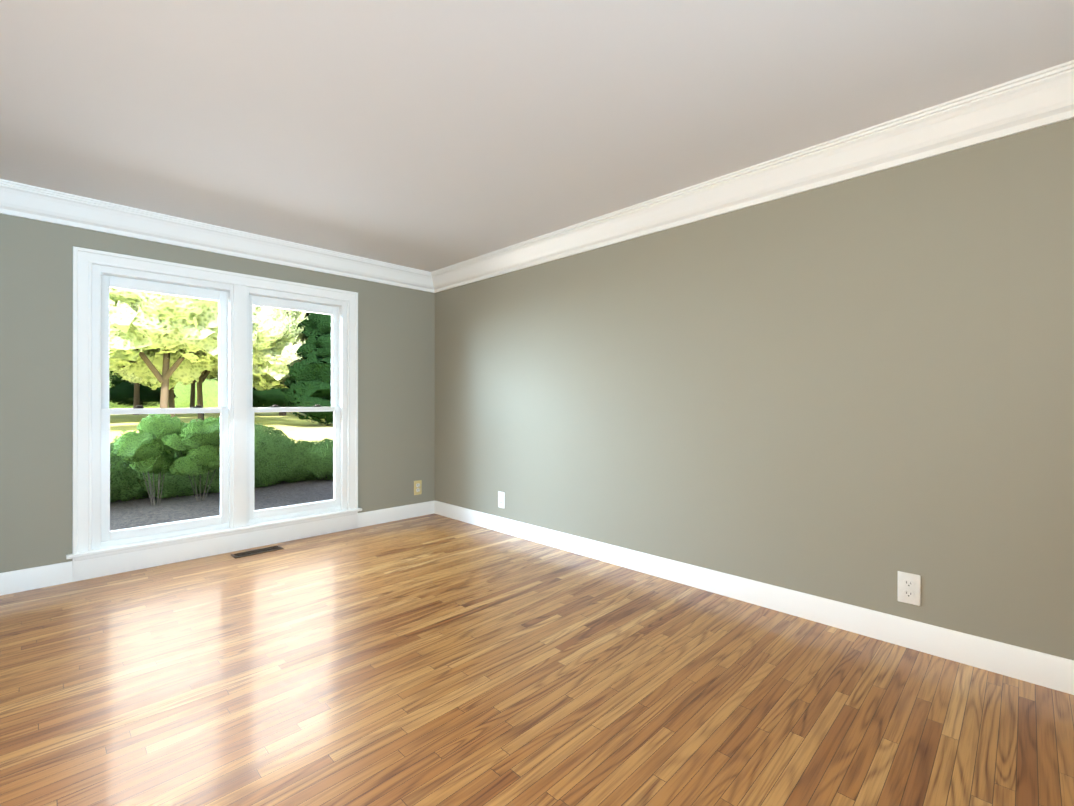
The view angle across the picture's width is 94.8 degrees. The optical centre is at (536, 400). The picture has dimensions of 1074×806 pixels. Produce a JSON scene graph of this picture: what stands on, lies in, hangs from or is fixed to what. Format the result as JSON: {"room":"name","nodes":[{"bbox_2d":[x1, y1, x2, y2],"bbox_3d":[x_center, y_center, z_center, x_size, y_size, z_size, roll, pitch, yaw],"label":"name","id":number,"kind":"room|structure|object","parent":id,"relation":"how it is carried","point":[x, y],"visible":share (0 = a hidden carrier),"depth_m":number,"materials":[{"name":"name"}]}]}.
{"room":"empty living room","nodes":[
{"label":"empty living room","id":0,"kind":"room"},
{"bbox_2d":[0,214,434,572],"bbox_3d":[-3.002,-0.027,3.304,0.220,2.610,5.740,0,0,45],"label":"wall","id":1,"kind":"structure","parent":0,"point":[396,392],"depth_m":3.15,"materials":[{"name":"paint"}]},
{"bbox_2d":[66,246,361,581],"bbox_3d":[-2.367,0.086,3.894,0.250,2.145,1.954,0,0,45],"label":"double-hung window","id":2,"kind":"structure","parent":1,"relation":"in","point":[105,279],"depth_m":3.76,"materials":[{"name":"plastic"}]},
{"bbox_2d":[0,501,431,595],"bbox_3d":[-2.915,1.093,3.223,0.016,0.130,5.250,0,0,45],"label":"baseboard","id":3,"kind":"structure","parent":1,"relation":"attached to","point":[16,581],"depth_m":3.12,"materials":[{"name":"paint"}]},
{"bbox_2d":[0,179,431,291],"bbox_3d":[-2.871,-1.199,3.182,0.140,0.165,5.010,0,0,45],"label":"crown molding","id":4,"kind":"structure","parent":1,"relation":"attached to","point":[17,199],"depth_m":3.55,"materials":[{"name":"paint"}]},
{"bbox_2d":[414,480,421,494],"bbox_3d":[-1.196,0.872,4.959,0.012,0.144,0.088,0,0,45],"label":"outlet","id":5,"kind":"object","parent":1,"relation":"attached to","point":[417,487],"visible":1,"depth_m":4.96,"materials":[{"name":"beige plastic"}]},
{"bbox_2d":[0,514,1073,805],"bbox_3d":[-0.510,1.216,0.830,7.240,0.120,5.740,0,0,45],"label":"floor","id":6,"kind":"structure","parent":0,"point":[432,660],"depth_m":1.94,"materials":[{"name":"brown wood"}]},
{"bbox_2d":[231,545,283,558],"bbox_3d":[-2.141,1.156,3.787,0.125,0.005,0.335,0,0,45],"label":"floor vent","id":7,"kind":"object","parent":6,"relation":"in","point":[255,552],"visible":1,"depth_m":3.78,"materials":[{"name":"brown metal"}]},
{"bbox_2d":[0,0,1073,271],"bbox_3d":[-0.510,-1.384,0.833,7.240,0.200,5.740,0,0,45],"label":"ceiling","id":8,"kind":"structure","parent":0,"point":[428,134],"depth_m":2.08,"materials":[{"name":"paint"}]},
{"bbox_2d":[435,118,1073,659],"bbox_3d":[1.512,-0.027,2.714,7.020,2.610,0.220,0,0,45],"label":"wall","id":9,"kind":"structure","parent":0,"point":[859,392],"depth_m":2.58,"materials":[{"name":"paint"}]},
{"bbox_2d":[498,491,504,508],"bbox_3d":[-0.315,0.875,4.361,0.088,0.144,0.012,0,0,45],"label":"outlet","id":10,"kind":"object","parent":9,"relation":"attached to","point":[501,499],"visible":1,"depth_m":4.36,"materials":[{"name":"white plastic"}]},
{"bbox_2d":[432,500,1073,694],"bbox_3d":[1.350,1.093,2.706,6.800,0.130,0.016,0,0,45],"label":"baseboard","id":11,"kind":"structure","parent":9,"relation":"attached to","point":[1036,667],"depth_m":2.57,"materials":[{"name":"paint"}]},
{"bbox_2d":[432,60,1073,292],"bbox_3d":[1.307,-1.200,2.665,6.800,0.165,0.140,0,0,45],"label":"crown molding","id":12,"kind":"structure","parent":9,"relation":"attached to","point":[1042,98],"depth_m":2.52,"materials":[{"name":"paint"}]},
{"bbox_2d":[898,571,920,605],"bbox_3d":[1.745,0.881,2.318,0.088,0.144,0.012,0,0,45],"label":"outlet","id":13,"kind":"object","parent":9,"relation":"attached to","point":[909,588],"visible":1,"depth_m":2.31,"materials":[{"name":"white plastic"}]},
{"label":"outside","id":14,"kind":"structure","parent":0,"visible":0},
{"bbox_2d":[109,408,332,530],"bbox_3d":[-43.655,1.354,47.361,300.000,0.001,300.000,0,0,45],"label":"ground","id":15,"kind":"structure","parent":14,"point":[125,514],"depth_m":6.84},
{"bbox_2d":[133,383,139,414],"bbox_3d":[-38.181,-6.702,47.577,11.653,16.125,13.543,0,0,45],"label":"tree","id":16,"kind":"object","parent":15,"relation":"on","point":[136,394],"depth_m":47.23,"materials":[{"name":"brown plant"}]},
{"bbox_2d":[109,372,174,416],"bbox_3d":[-29.505,-5.858,38.784,10.818,14.420,10.772,0,0,45],"label":"tree","id":17,"kind":"object","parent":15,"relation":"on","point":[171,398],"depth_m":39.34,"materials":[{"name":"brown plant"}]},
{"bbox_2d":[109,371,177,406],"bbox_3d":[-51.668,-9.082,64.460,8.123,20.908,8.121,0,0,45],"label":"tree","id":18,"kind":"object","parent":15,"relation":"on","point":[118,391],"depth_m":61.74,"materials":[{"name":"green plant"}]},
{"bbox_2d":[109,371,217,407],"bbox_3d":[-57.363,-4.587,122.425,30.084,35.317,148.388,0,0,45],"label":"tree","id":19,"kind":"object","parent":15,"relation":"on","point":[182,392],"depth_m":98.63,"materials":[{"name":"green plant"}]},
{"bbox_2d":[110,414,219,505],"bbox_3d":[-4.500,0.729,6.353,0.814,1.168,1.537,0,0,45],"label":"shrub","id":20,"kind":"object","parent":15,"relation":"on","point":[184,441],"depth_m":6.13,"materials":[{"name":"green plant"}]},
{"bbox_2d":[112,365,217,419],"bbox_3d":[-20.835,-4.262,31.091,10.481,11.212,9.622,0,0,45],"label":"tree","id":21,"kind":"object","parent":15,"relation":"on","point":[205,374],"depth_m":30.72,"materials":[{"name":"green plant"}]},
{"bbox_2d":[109,288,257,414],"bbox_3d":[-17.283,-4.104,21.850,8.703,10.878,8.634,0,0,45],"label":"tree","id":22,"kind":"object","parent":15,"relation":"on","point":[172,326],"depth_m":20.69,"materials":[{"name":"green plant"}]},
{"bbox_2d":[190,375,217,407],"bbox_3d":[-38.292,-6.733,54.981,15.312,16.206,14.012,0,0,45],"label":"tree","id":23,"kind":"object","parent":15,"relation":"on","point":[192,399],"depth_m":55.04,"materials":[{"name":"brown plant"}]},
{"bbox_2d":[110,423,332,501],"bbox_3d":[-4.234,0.896,7.947,1.433,1.104,7.999,0,0,45],"label":"hedge","id":24,"kind":"object","parent":15,"relation":"on","point":[293,460],"depth_m":7.36,"materials":[{"name":"green plant"}]},
{"bbox_2d":[183,305,316,390],"bbox_3d":[-15.199,-3.600,25.253,7.681,9.866,9.037,0,0,45],"label":"tree","id":25,"kind":"object","parent":15,"relation":"on","point":[284,342],"depth_m":24.59,"materials":[{"name":"green plant"}]},
{"bbox_2d":[253,384,290,415],"bbox_3d":[-23.355,-7.660,44.952,7.726,18.023,7.482,0,0,45],"label":"tree","id":26,"kind":"object","parent":15,"relation":"on","point":[269,397],"depth_m":42.36,"materials":[{"name":"green plant"}]},
{"bbox_2d":[279,312,332,424],"bbox_3d":[-10.574,-4.980,26.521,5.970,12.686,5.776,0,0,45],"label":"tree","id":27,"kind":"object","parent":15,"relation":"on","point":[306,388],"depth_m":24.47,"materials":[{"name":"green plant"}]},
{"bbox_2d":[287,310,325,417],"bbox_3d":[-14.432,-4.648,34.695,10.024,11.981,9.949,0,0,45],"label":"tree","id":28,"kind":"object","parent":15,"relation":"on","point":[300,318],"depth_m":32.00,"materials":[{"name":"green plant"}]}
]}

